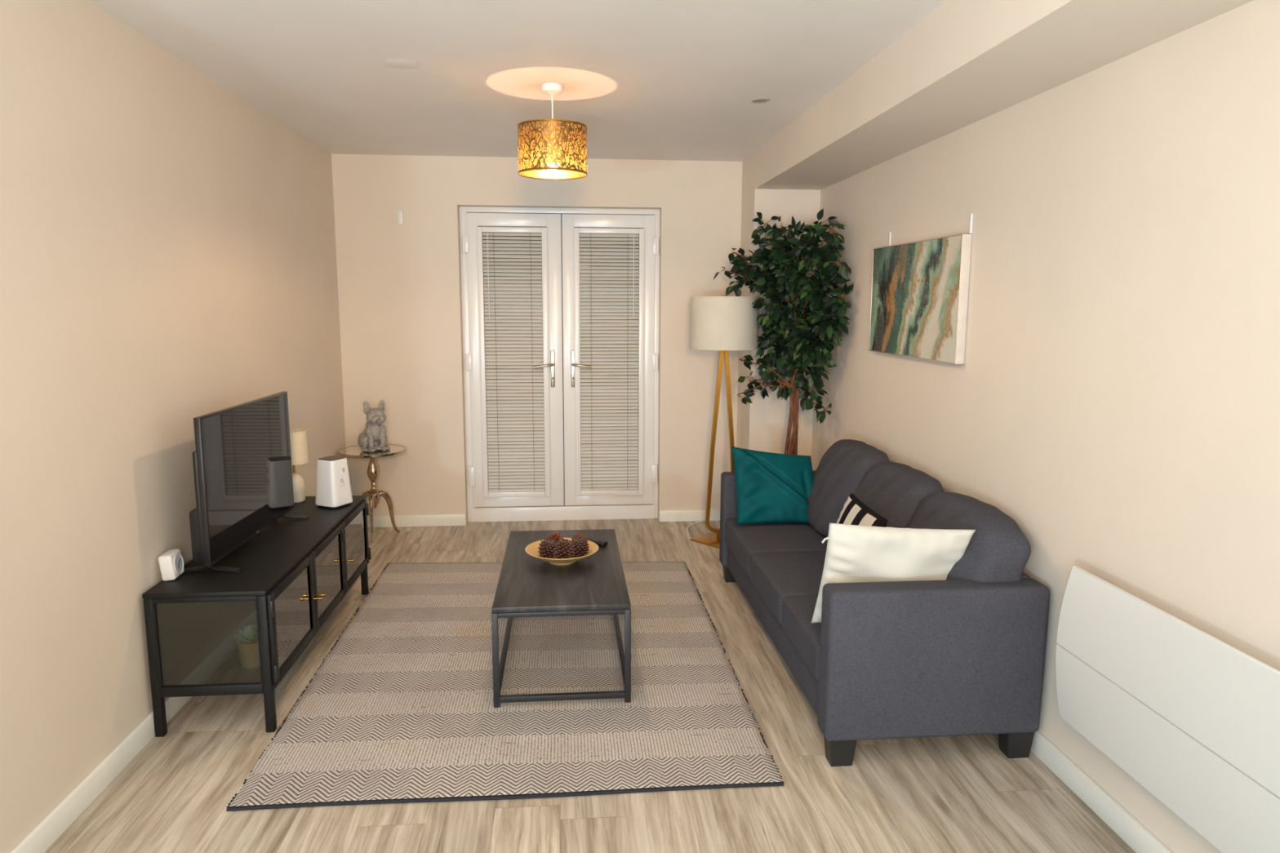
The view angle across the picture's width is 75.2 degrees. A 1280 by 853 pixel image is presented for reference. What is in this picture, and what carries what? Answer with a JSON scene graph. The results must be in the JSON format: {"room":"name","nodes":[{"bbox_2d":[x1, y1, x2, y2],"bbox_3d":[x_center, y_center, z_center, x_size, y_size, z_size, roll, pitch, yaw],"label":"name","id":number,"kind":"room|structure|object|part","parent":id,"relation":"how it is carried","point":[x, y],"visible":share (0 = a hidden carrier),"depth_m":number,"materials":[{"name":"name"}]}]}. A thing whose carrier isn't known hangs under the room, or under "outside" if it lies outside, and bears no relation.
{"room":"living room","nodes":[
{"label":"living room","id":0,"kind":"room"},
{"bbox_2d":[0,0,346,852],"bbox_3d":[-1.825,-0.220,3.408,0.140,2.400,4.341,-1,9,-5],"label":"wall","id":1,"kind":"structure","parent":0,"point":[168,249],"depth_m":2.65,"materials":[{"name":"paint"}]},
{"bbox_2d":[9,696,191,852],"bbox_3d":[-1.742,0.940,3.489,0.016,0.082,4.141,-1,9,-5],"label":"baseboard","id":2,"kind":"structure","parent":1,"relation":"attached to","point":[42,837],"depth_m":2.50,"materials":[{"name":"white wood"}]},
{"bbox_2d":[338,444,404,455],"bbox_3d":[-1.692,0.149,5.243,0.396,0.004,0.396,-1,9,-5],"label":"table top","id":3,"kind":"object","parent":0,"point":[394,450],"depth_m":5.17,"materials":[{"name":"clear glass"}]},
{"bbox_2d":[87,0,946,161],"bbox_3d":[-0.904,-1.099,0.932,4.984,0.080,9.321,-1,9,-5],"label":"ceiling","id":4,"kind":"structure","parent":0,"point":[646,79],"depth_m":3.18,"materials":[{"name":"paint"}]},
{"bbox_2d":[382,58,420,68],"bbox_3d":[-0.918,-1.398,3.200,0.140,0.002,0.140,-1,9,-5],"label":"plate","id":5,"kind":"object","parent":4,"relation":"attached to","point":[395,63],"visible":1,"depth_m":3.19,"materials":[{"name":"paint"}]},
{"bbox_2d":[516,82,587,179],"bbox_3d":[-0.373,-1.261,3.538,0.300,0.368,0.300,-1,9,-5],"label":"pendant lamp","id":6,"kind":"object","parent":4,"relation":"hanging from","point":[549,148],"visible":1,"depth_m":3.43,"materials":[{"name":"gold plastic"}]},
{"bbox_3d":[-0.373,-1.179,3.550,0.294,0.195,0.294,-1,9,-5],"label":"lamp shade","id":7,"kind":"part","parent":6,"relation":"part of","materials":[{"name":"gold metal"}]},
{"bbox_2d":[750,97,770,103],"bbox_3d":[0.543,-1.473,3.756,0.092,0.006,0.092,-1,9,-5],"label":"recessed light","id":8,"kind":"object","parent":4,"relation":"in","point":[756,100],"visible":1,"depth_m":3.75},
{"bbox_2d":[331,153,742,524],"bbox_3d":[-0.448,-0.542,5.585,3.270,2.400,0.200,-1,9,-5],"label":"wall","id":9,"kind":"structure","parent":0,"point":[399,286],"depth_m":5.41,"materials":[{"name":"paint"}]},
{"bbox_2d":[396,209,403,224],"bbox_3d":[-1.520,-1.327,5.262,0.038,0.092,0.014,-1,9,-5],"label":"wall sensor","id":10,"kind":"object","parent":9,"relation":"attached to","point":[399,212],"visible":1,"depth_m":5.26,"materials":[{"name":"white plastic"}]},
{"bbox_2d":[367,513,466,528],"bbox_3d":[-1.544,0.631,5.554,0.748,0.082,0.016,-1,9,-5],"label":"baseboard","id":11,"kind":"structure","parent":9,"relation":"attached to","point":[457,519],"depth_m":5.55,"materials":[{"name":"white wood"}]},
{"bbox_2d":[462,213,564,506],"bbox_3d":[-0.838,-0.418,5.540,0.642,1.958,0.123,-1,9,-5],"label":"door","id":12,"kind":"structure","parent":9,"relation":"in","point":[552,222],"depth_m":5.54,"materials":[{"name":"white plastic"}]},
{"bbox_2d":[476,226,550,497],"bbox_3d":[-0.835,-0.408,5.534,0.453,1.796,0.030,-1,9,-5],"label":"blind","id":13,"kind":"object","parent":12,"relation":"attached to","point":[508,482],"visible":0.99,"depth_m":5.53,"materials":[{"name":"white plastic"}]},
{"bbox_3d":[-0.954,-0.407,5.516,0.002,1.726,0.002,-1,9,-5],"label":"ladder cord","id":14,"kind":"part","parent":13,"relation":"part of","materials":[{"name":"white fabric"}]},
{"bbox_3d":[-0.718,-0.409,5.537,0.002,1.726,0.002,-1,9,-5],"label":"ladder cord","id":15,"kind":"part","parent":13,"relation":"part of","materials":[{"name":"white fabric"}]},
{"bbox_3d":[-0.637,-0.405,5.529,0.132,0.034,0.060,-1,9,-5],"label":"lever","id":16,"kind":"part","parent":12,"relation":"part of","materials":[{"name":"silver metal"}]},
{"bbox_3d":[-0.585,-0.387,5.570,0.028,0.247,0.010,-1,9,-5],"label":"handle","id":17,"kind":"part","parent":12,"relation":"part of","materials":[{"name":"silver metal"}]},
{"bbox_2d":[458,206,659,522],"bbox_3d":[-0.526,-0.395,5.612,1.309,2.102,0.074,-1,9,-5],"label":"door frame","id":18,"kind":"structure","parent":9,"relation":"attached to","point":[606,512],"depth_m":5.66,"materials":[{"name":"white plastic"}]},
{"bbox_2d":[561,213,658,505],"bbox_3d":[-0.196,-0.424,5.597,0.642,1.958,0.123,-1,9,-5],"label":"door","id":19,"kind":"structure","parent":9,"relation":"in","point":[569,221],"depth_m":5.59,"materials":[{"name":"white plastic"}]},
{"bbox_3d":[-0.450,-0.388,5.582,0.028,0.247,0.010,-1,9,-5],"label":"handle","id":20,"kind":"part","parent":19,"relation":"part of","materials":[{"name":"silver metal"}]},
{"bbox_3d":[-0.391,-0.407,5.550,0.132,0.034,0.060,-1,9,-5],"label":"lever","id":21,"kind":"part","parent":19,"relation":"part of","materials":[{"name":"silver metal"}]},
{"bbox_2d":[573,227,644,496],"bbox_3d":[-0.205,-0.414,5.589,0.466,1.796,0.030,-1,9,-5],"label":"blind","id":22,"kind":"object","parent":19,"relation":"attached to","point":[611,477],"visible":0.99,"depth_m":5.59,"materials":[{"name":"white plastic"}]},
{"bbox_3d":[-0.327,-0.413,5.572,0.002,1.726,0.002,-1,9,-5],"label":"ladder cord","id":23,"kind":"part","parent":22,"relation":"part of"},
{"bbox_3d":[-0.083,-0.415,5.593,0.002,1.726,0.002,-1,9,-5],"label":"ladder cord","id":24,"kind":"part","parent":22,"relation":"part of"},
{"bbox_2d":[659,509,719,521],"bbox_3d":[0.396,0.612,5.725,0.528,0.082,0.016,-1,9,-5],"label":"baseboard","id":25,"kind":"structure","parent":9,"relation":"attached to","point":[678,515],"depth_m":5.71,"materials":[{"name":"white wood"}]},
{"bbox_2d":[44,518,1135,852],"bbox_3d":[-0.913,1.344,1.299,4.984,0.060,9.321,-1,9,-5],"label":"floor","id":26,"kind":"structure","parent":0,"point":[957,793],"depth_m":2.52,"materials":[{"name":"laminate"}]},
{"bbox_2d":[142,495,370,737],"bbox_3d":[-1.514,0.712,3.548,0.450,0.517,1.417,-1,9,-5],"label":"tv cabinet","id":27,"kind":"object","parent":26,"relation":"on","point":[294,574],"visible":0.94,"depth_m":3.10,"materials":[{"name":"black wood"}]},
{"bbox_3d":[-1.662,0.826,2.849,0.030,0.499,0.030,-1,9,-5],"label":"leg","id":28,"kind":"part","parent":27,"relation":"part of","materials":[{"name":"black wood"}]},
{"bbox_2d":[158,548,184,581],"bbox_3d":[-1.665,0.492,2.955,0.058,0.094,0.092,-1,9,-8],"label":"desk clock","id":29,"kind":"object","parent":27,"relation":"on","point":[171,562],"visible":1,"depth_m":2.92,"materials":[{"name":"white plastic"}]},
{"bbox_3d":[-1.732,0.642,3.518,0.008,0.336,1.355,-1,9,-5],"label":"panel","id":30,"kind":"part","parent":27,"relation":"part of","materials":[{"name":"clear glass"}]},
{"bbox_3d":[-1.477,0.753,2.850,0.340,0.354,0.020,-1,9,-5],"label":"frame","id":31,"kind":"part","parent":27,"relation":"part of","materials":[{"name":"black wood"}]},
{"bbox_2d":[183,391,308,573],"bbox_3d":[-1.580,0.190,3.344,0.201,0.574,0.864,0,9,-4],"label":"television","id":32,"kind":"object","parent":27,"relation":"on","point":[242,458],"visible":1,"depth_m":3.19,"materials":[{"name":"black plastic"}]},
{"bbox_2d":[234,624,259,668],"bbox_3d":[-1.433,0.807,3.063,0.107,0.148,0.110,-7,11,-39],"label":"succulent plant","id":33,"kind":"object","parent":27,"relation":"on","point":[247,642],"visible":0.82,"depth_m":3.03,"materials":[{"name":"green plant"}]},
{"bbox_3d":[-1.432,0.831,3.063,0.096,0.100,0.096,-1,9,-5],"label":"pot","id":34,"kind":"part","parent":33,"relation":"part of","materials":[{"name":"yellow ceramic"}]},
{"bbox_3d":[-1.294,0.822,2.882,0.030,0.499,0.030,-1,9,-5],"label":"leg","id":35,"kind":"part","parent":27,"relation":"part of","materials":[{"name":"black metal"}]},
{"bbox_3d":[-1.293,0.705,3.100,0.014,0.328,0.470,-1,9,-5],"label":"cabinet door","id":36,"kind":"part","parent":27,"relation":"part of","materials":[{"name":"glass"}]},
{"bbox_3d":[-1.294,0.705,3.100,0.003,0.263,0.398,-1,9,-5],"label":"door pane","id":37,"kind":"part","parent":27,"relation":"part of","materials":[{"name":"clear glass"}]},
{"bbox_2d":[289,428,308,502],"bbox_3d":[-1.695,0.194,4.065,0.140,0.352,0.140,-1,9,-5],"label":"table lamp","id":38,"kind":"object","parent":27,"relation":"on","point":[298,437],"visible":0.63,"depth_m":4.04,"materials":[{"name":"beige ceramic"}]},
{"bbox_3d":[-1.694,0.099,4.051,0.140,0.159,0.140,-1,9,-5],"label":"lamp shade","id":39,"kind":"part","parent":38,"relation":"part of","materials":[{"name":"beige fabric"}]},
{"bbox_3d":[-1.351,0.648,3.553,0.021,0.354,1.355,-1,9,-5],"label":"rail","id":40,"kind":"part","parent":27,"relation":"part of","materials":[{"name":"black metal"}]},
{"bbox_3d":[-1.287,0.687,3.318,0.037,0.015,0.015,-1,9,-5],"label":"knob","id":41,"kind":"part","parent":27,"relation":"part of","materials":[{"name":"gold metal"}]},
{"bbox_3d":[-1.290,0.681,3.359,0.037,0.015,0.015,-1,9,-5],"label":"knob","id":42,"kind":"part","parent":27,"relation":"part of","materials":[{"name":"gold metal"}]},
{"bbox_3d":[-1.334,0.636,3.559,0.014,0.328,0.452,-1,9,-5],"label":"cabinet door","id":43,"kind":"part","parent":27,"relation":"part of","materials":[{"name":"black metal"}]},
{"bbox_3d":[-1.335,0.636,3.559,0.003,0.263,0.380,-1,9,-5],"label":"door pane","id":44,"kind":"part","parent":27,"relation":"part of","materials":[{"name":"clear glass"}]},
{"bbox_2d":[315,455,352,508],"bbox_3d":[-1.476,0.265,3.995,0.134,0.233,0.133,4,9,24],"label":"router","id":45,"kind":"object","parent":27,"relation":"on","point":[333,487],"visible":1,"depth_m":3.95,"materials":[{"name":"white plastic"}]},
{"bbox_3d":[-1.331,0.614,3.809,0.037,0.015,0.015,-1,9,-5],"label":"knob","id":46,"kind":"part","parent":27,"relation":"part of","materials":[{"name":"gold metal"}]},
{"bbox_3d":[-1.375,0.568,4.012,0.014,0.328,0.458,-1,9,-5],"label":"cabinet door","id":47,"kind":"part","parent":27,"relation":"part of","materials":[{"name":"black metal"}]},
{"bbox_3d":[-1.375,0.568,4.012,0.003,0.263,0.386,-1,9,-5],"label":"door pane","id":48,"kind":"part","parent":27,"relation":"part of","materials":[{"name":"clear glass"}]},
{"bbox_3d":[-1.416,0.617,4.245,0.030,0.499,0.030,-1,9,-5],"label":"leg","id":49,"kind":"part","parent":27,"relation":"part of","materials":[{"name":"black metal"}]},
{"bbox_2d":[337,444,406,542],"bbox_3d":[-1.693,0.424,5.285,0.416,0.564,0.416,-1,9,-5],"label":"side table","id":50,"kind":"object","parent":26,"relation":"on","point":[354,451],"visible":0.89,"depth_m":5.24,"materials":[{"name":"gold metal"}]},
{"bbox_3d":[-1.773,0.552,5.339,0.148,0.294,0.030,4,9,24],"label":"leg","id":51,"kind":"part","parent":50,"relation":"part of","materials":[{"name":"gold metal"}]},
{"bbox_3d":[-1.683,0.570,5.219,0.030,0.294,0.148,-1,9,-5],"label":"leg","id":52,"kind":"part","parent":50,"relation":"part of","materials":[{"name":"gold metal"}]},
{"bbox_2d":[357,400,390,452],"bbox_3d":[-1.670,-0.007,5.207,0.179,0.314,0.222,-6,10,-35],"label":"figurine","id":53,"kind":"object","parent":50,"relation":"on","point":[374,437],"visible":1,"depth_m":5.15,"materials":[{"name":"silver metal"}]},
{"bbox_3d":[-1.624,0.550,5.357,0.148,0.294,0.030,-7,11,-38],"label":"leg","id":54,"kind":"part","parent":50,"relation":"part of","materials":[{"name":"gold metal"}]},
{"bbox_2d":[226,561,784,811],"bbox_3d":[-0.496,0.953,3.677,1.717,0.010,2.362,-1,9,-5],"label":"woven rug","id":55,"kind":"object","parent":26,"relation":"on","point":[400,708],"visible":0.94,"depth_m":3.06,"materials":[{"name":"beige fabric"}]},
{"bbox_2d":[491,528,631,707],"bbox_3d":[-0.332,0.770,3.566,0.509,0.386,1.026,-1,9,-5],"label":"coffee table","id":56,"kind":"object","parent":55,"relation":"on","point":[528,585],"visible":1,"depth_m":3.22,"materials":[{"name":"black wood"}]},
{"bbox_3d":[-0.530,0.858,3.052,0.022,0.364,0.022,-1,9,-5],"label":"leg","id":57,"kind":"part","parent":56,"relation":"part of","materials":[{"name":"black metal"}]},
{"bbox_3d":[-0.576,0.934,3.569,0.020,0.022,0.982,-1,9,-5],"label":"rail","id":58,"kind":"part","parent":56,"relation":"part of","materials":[{"name":"black metal"}]},
{"bbox_3d":[-0.287,0.684,3.047,0.465,0.018,0.020,-1,9,-5],"label":"rail","id":59,"kind":"part","parent":56,"relation":"part of","materials":[{"name":"grey metal"}]},
{"bbox_2d":[524,537,599,565],"bbox_3d":[-0.333,0.547,3.553,0.314,0.058,0.314,-1,9,-5],"label":"bowl","id":60,"kind":"object","parent":56,"relation":"on","point":[532,549],"visible":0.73,"depth_m":3.52,"materials":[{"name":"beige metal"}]},
{"bbox_2d":[537,537,556,558],"bbox_3d":[-0.393,0.517,3.533,0.085,0.088,0.086,-2,9,-12],"label":"pine cone","id":61,"kind":"object","parent":60,"relation":"in","point":[546,548],"visible":0.92,"depth_m":3.51,"materials":[{"name":"brown plant"}]},
{"bbox_2d":[547,532,563,542],"bbox_3d":[-0.365,0.503,3.607,0.083,0.086,0.080,2,9,9],"label":"pine cone","id":62,"kind":"object","parent":60,"relation":"in","point":[556,537],"visible":0.44,"depth_m":3.59,"materials":[{"name":"brown plant"}]},
{"bbox_2d":[553,538,574,559],"bbox_3d":[-0.320,0.520,3.508,0.090,0.092,0.091,3,9,18],"label":"pine cone","id":63,"kind":"object","parent":60,"relation":"in","point":[562,550],"visible":0.98,"depth_m":3.49,"materials":[{"name":"brown plant"}]},
{"bbox_2d":[569,536,589,557],"bbox_3d":[-0.258,0.513,3.544,0.085,0.089,0.085,2,9,14],"label":"pine cone","id":64,"kind":"object","parent":60,"relation":"in","point":[580,544],"visible":0.92,"depth_m":3.52,"materials":[{"name":"brown plant"}]},
{"bbox_2d":[571,533,587,541],"bbox_3d":[-0.266,0.504,3.609,0.079,0.083,0.076,6,10,32],"label":"pine cone","id":65,"kind":"object","parent":60,"relation":"in","point":[578,534],"visible":0.27,"depth_m":3.60,"materials":[{"name":"brown plant"}]},
{"bbox_3d":[-0.288,1.007,3.095,0.465,0.022,0.020,-1,9,-5],"label":"rail","id":66,"kind":"part","parent":56,"relation":"part of","materials":[{"name":"black metal"}]},
{"bbox_2d":[586,537,608,546],"bbox_3d":[-0.219,0.527,3.816,0.150,0.020,0.042,6,10,32],"label":"remote control","id":67,"kind":"object","parent":56,"relation":"on","point":[600,543],"visible":0.67,"depth_m":3.78,"materials":[{"name":"black plastic"}]},
{"bbox_3d":[-0.089,0.930,3.612,0.020,0.022,0.982,-1,9,-5],"label":"rail","id":68,"kind":"part","parent":56,"relation":"part of","materials":[{"name":"black metal"}]},
{"bbox_3d":[-0.045,0.853,3.095,0.022,0.364,0.022,-1,9,-5],"label":"leg","id":69,"kind":"part","parent":56,"relation":"part of","materials":[{"name":"black metal"}]},
{"bbox_2d":[686,520,702,539],"bbox_3d":[0.469,0.705,5.357,0.330,0.008,0.646,-5,10,-33],"label":"power cable","id":70,"kind":"object","parent":26,"relation":"on","point":[700,521],"visible":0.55,"depth_m":5.58,"materials":[{"name":"white plastic"}]},
{"bbox_2d":[689,296,759,548],"bbox_3d":[0.512,-0.032,5.148,0.420,1.528,0.420,-1,9,-5],"label":"floor lamp","id":71,"kind":"object","parent":26,"relation":"on","point":[723,324],"visible":0.96,"depth_m":4.92,"materials":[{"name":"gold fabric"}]},
{"bbox_3d":[0.509,0.718,5.260,0.270,0.012,0.270,-8,12,-43],"label":"plate","id":72,"kind":"part","parent":71,"relation":"part of","materials":[{"name":"brown wood"}]},
{"bbox_3d":[0.462,0.097,5.163,0.101,1.162,0.040,-1,9,-5],"label":"leg","id":73,"kind":"part","parent":71,"relation":"part of","materials":[{"name":"gold metal"}]},
{"bbox_3d":[0.509,0.687,5.256,0.036,0.050,0.036,-8,12,-43],"label":"stem","id":74,"kind":"part","parent":71,"relation":"part of","materials":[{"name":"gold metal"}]},
{"bbox_3d":[0.514,-0.632,5.058,0.417,0.314,0.417,-1,9,-5],"label":"lamp shade","id":75,"kind":"part","parent":71,"relation":"part of","materials":[{"name":"beige fabric"}]},
{"bbox_3d":[0.560,0.096,5.171,0.101,1.162,0.040,-1,9,-5],"label":"leg","id":76,"kind":"part","parent":71,"relation":"part of","materials":[{"name":"gold metal"}]},
{"bbox_2d":[713,208,853,455],"bbox_3d":[0.820,-0.241,4.907,0.473,2.016,1.050,-8,11,-42],"label":"potted ficus","id":77,"kind":"object","parent":26,"relation":"on","point":[783,280],"visible":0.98,"depth_m":4.73,"materials":[{"name":"green plant"}]},
{"bbox_2d":[719,439,1049,766],"bbox_3d":[0.876,0.568,3.590,0.725,0.807,1.900,-1,9,-5],"label":"sofa","id":78,"kind":"object","parent":26,"relation":"on","point":[962,654],"visible":0.74,"depth_m":2.70,"materials":[{"name":"grey fabric"}]},
{"bbox_3d":[0.496,0.790,4.505,0.090,0.094,0.073,-1,9,-5],"label":"leg","id":79,"kind":"part","parent":78,"relation":"part of","materials":[{"name":"black wood"}]},
{"bbox_3d":[0.797,0.494,4.480,0.725,0.504,0.112,-1,9,-5],"label":"armrest","id":80,"kind":"part","parent":78,"relation":"part of","materials":[{"name":"grey fabric"}]},
{"bbox_2d":[730,446,813,524],"bbox_3d":[0.703,0.297,4.255,0.458,0.375,0.211,-1,9,-5],"label":"throw cushion","id":81,"kind":"object","parent":78,"relation":"on","point":[771,487],"visible":0.92,"depth_m":4.20,"materials":[{"name":"teal fabric"}]},
{"bbox_3d":[0.877,0.800,3.626,0.681,0.153,1.696,-1,9,-5],"label":"seat","id":82,"kind":"part","parent":78,"relation":"part of","materials":[{"name":"grey fabric"}]},
{"bbox_2d":[724,517,827,577],"bbox_3d":[0.767,0.582,4.122,0.595,0.144,0.615,-1,9,-5],"label":"seat cushion","id":83,"kind":"object","parent":78,"relation":"on","point":[744,540],"depth_m":4.00,"materials":[{"name":"grey fabric"}]},
{"bbox_2d":[750,551,826,625],"bbox_3d":[0.819,0.670,3.540,0.595,0.144,0.572,-1,9,-5],"label":"seat cushion","id":84,"kind":"object","parent":78,"relation":"on","point":[776,575],"depth_m":3.50,"materials":[{"name":"grey fabric"}]},
{"bbox_2d":[782,595,821,680],"bbox_3d":[0.866,0.749,3.016,0.595,0.144,0.495,-1,9,-5],"label":"seat cushion","id":85,"kind":"object","parent":78,"relation":"on","point":[797,611],"depth_m":3.00,"materials":[{"name":"grey fabric"}]},
{"bbox_3d":[0.655,1.057,2.729,0.090,0.094,0.073,-1,9,-5],"label":"leg","id":86,"kind":"part","parent":78,"relation":"part of","materials":[{"name":"black wood"}]},
{"bbox_2d":[806,439,889,537],"bbox_3d":[1.002,0.296,4.124,0.324,0.426,0.584,-1,9,-5],"label":"cushion","id":87,"kind":"object","parent":78,"relation":"on","point":[840,472],"depth_m":4.00,"materials":[{"name":"grey fabric"}]},
{"bbox_2d":[836,493,888,527],"bbox_3d":[0.860,0.458,3.344,0.128,0.306,0.440,-1,9,-5],"label":"throw cushion","id":88,"kind":"object","parent":78,"relation":"on","point":[854,512],"visible":0.3,"depth_m":3.31,"materials":[{"name":"black fabric"}]},
{"bbox_2d":[810,523,975,623],"bbox_3d":[0.857,0.501,2.827,0.517,0.390,0.154,-1,9,-5],"label":"throw cushion","id":89,"kind":"object","parent":78,"relation":"on","point":[855,553],"visible":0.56,"depth_m":2.76,"materials":[{"name":"beige fabric"}]},
{"bbox_2d":[853,462,945,528],"bbox_3d":[1.058,0.390,3.577,0.326,0.426,0.600,-1,9,-5],"label":"cushion","id":90,"kind":"object","parent":78,"relation":"on","point":[895,491],"depth_m":3.45,"materials":[{"name":"grey fabric"}]},
{"bbox_3d":[0.955,0.759,2.719,0.725,0.504,0.112,-1,9,-5],"label":"armrest","id":91,"kind":"part","parent":78,"relation":"part of","materials":[{"name":"grey fabric"}]},
{"bbox_2d":[906,492,1031,582],"bbox_3d":[1.114,0.482,3.010,0.325,0.426,0.610,-1,9,-5],"label":"cushion","id":92,"kind":"object","parent":78,"relation":"on","point":[997,550],"depth_m":2.78,"materials":[{"name":"grey fabric"}]},
{"bbox_3d":[1.256,1.051,2.782,0.090,0.094,0.073,-1,9,-5],"label":"leg","id":93,"kind":"part","parent":78,"relation":"part of","materials":[{"name":"black wood"}]},
{"bbox_3d":[1.169,0.573,3.617,0.124,0.408,1.696,-1,9,-5],"label":"frame","id":94,"kind":"part","parent":78,"relation":"part of","materials":[{"name":"grey fabric"}]},
{"bbox_2d":[736,151,820,457],"bbox_3d":[0.883,-0.511,5.411,0.408,2.400,0.387,-1,9,-5],"label":"pillar","id":95,"kind":"structure","parent":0,"point":[762,424],"depth_m":5.26,"materials":[{"name":"paint"}]},
{"bbox_2d":[811,0,1279,852],"bbox_3d":[1.514,0.105,1.330,0.120,2.400,9.121,-1,9,-5],"label":"wall","id":96,"kind":"structure","parent":0,"point":[1115,393],"depth_m":2.38,"materials":[{"name":"paint"}]},
{"bbox_2d":[888,231,891,246],"bbox_3d":[1.204,-0.901,4.005,0.006,0.075,0.012,-1,9,-5],"label":"strip","id":97,"kind":"object","parent":96,"relation":"attached to","point":[890,233],"visible":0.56,"depth_m":4.00,"materials":[{"name":"white plastic"}]},
{"bbox_2d":[868,233,972,364],"bbox_3d":[1.218,-0.564,3.701,0.036,0.505,0.946,-1,9,-5],"label":"painting","id":98,"kind":"object","parent":96,"relation":"attached to","point":[919,291],"visible":1,"depth_m":3.57,"materials":[{"name":"paint"}]},
{"bbox_3d":[1.260,-0.494,3.236,0.035,0.501,0.001,-1,9,-5],"label":"frame","id":99,"kind":"part","parent":98,"relation":"part of","materials":[{"name":"white wood"}]},
{"bbox_2d":[968,213,973,233],"bbox_3d":[1.276,-0.779,3.205,0.006,0.085,0.016,-1,9,-5],"label":"strip","id":100,"kind":"object","parent":96,"relation":"attached to","point":[971,214],"visible":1,"depth_m":3.20,"materials":[{"name":"white plastic"}]},
{"bbox_2d":[755,0,1253,190],"bbox_3d":[1.281,-0.926,0.856,0.408,0.222,8.534,-1,9,-5],"label":"beam","id":101,"kind":"structure","parent":96,"relation":"attached to","point":[966,62],"depth_m":2.63,"materials":[{"name":"paint"}]},
{"bbox_2d":[1030,730,1173,852],"bbox_3d":[1.468,1.296,1.199,0.016,0.082,8.518,-1,9,-5],"label":"baseboard","id":102,"kind":"structure","parent":96,"relation":"attached to","point":[1137,837],"depth_m":2.45,"materials":[{"name":"white wood"}]},
{"bbox_2d":[1055,565,1279,852],"bbox_3d":[1.366,0.747,1.873,0.090,0.482,1.327,-1,9,-5],"label":"wall heater","id":103,"kind":"object","parent":96,"relation":"attached to","point":[1193,717],"visible":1,"depth_m":2.04,"materials":[{"name":"white painted metal"}]}
]}

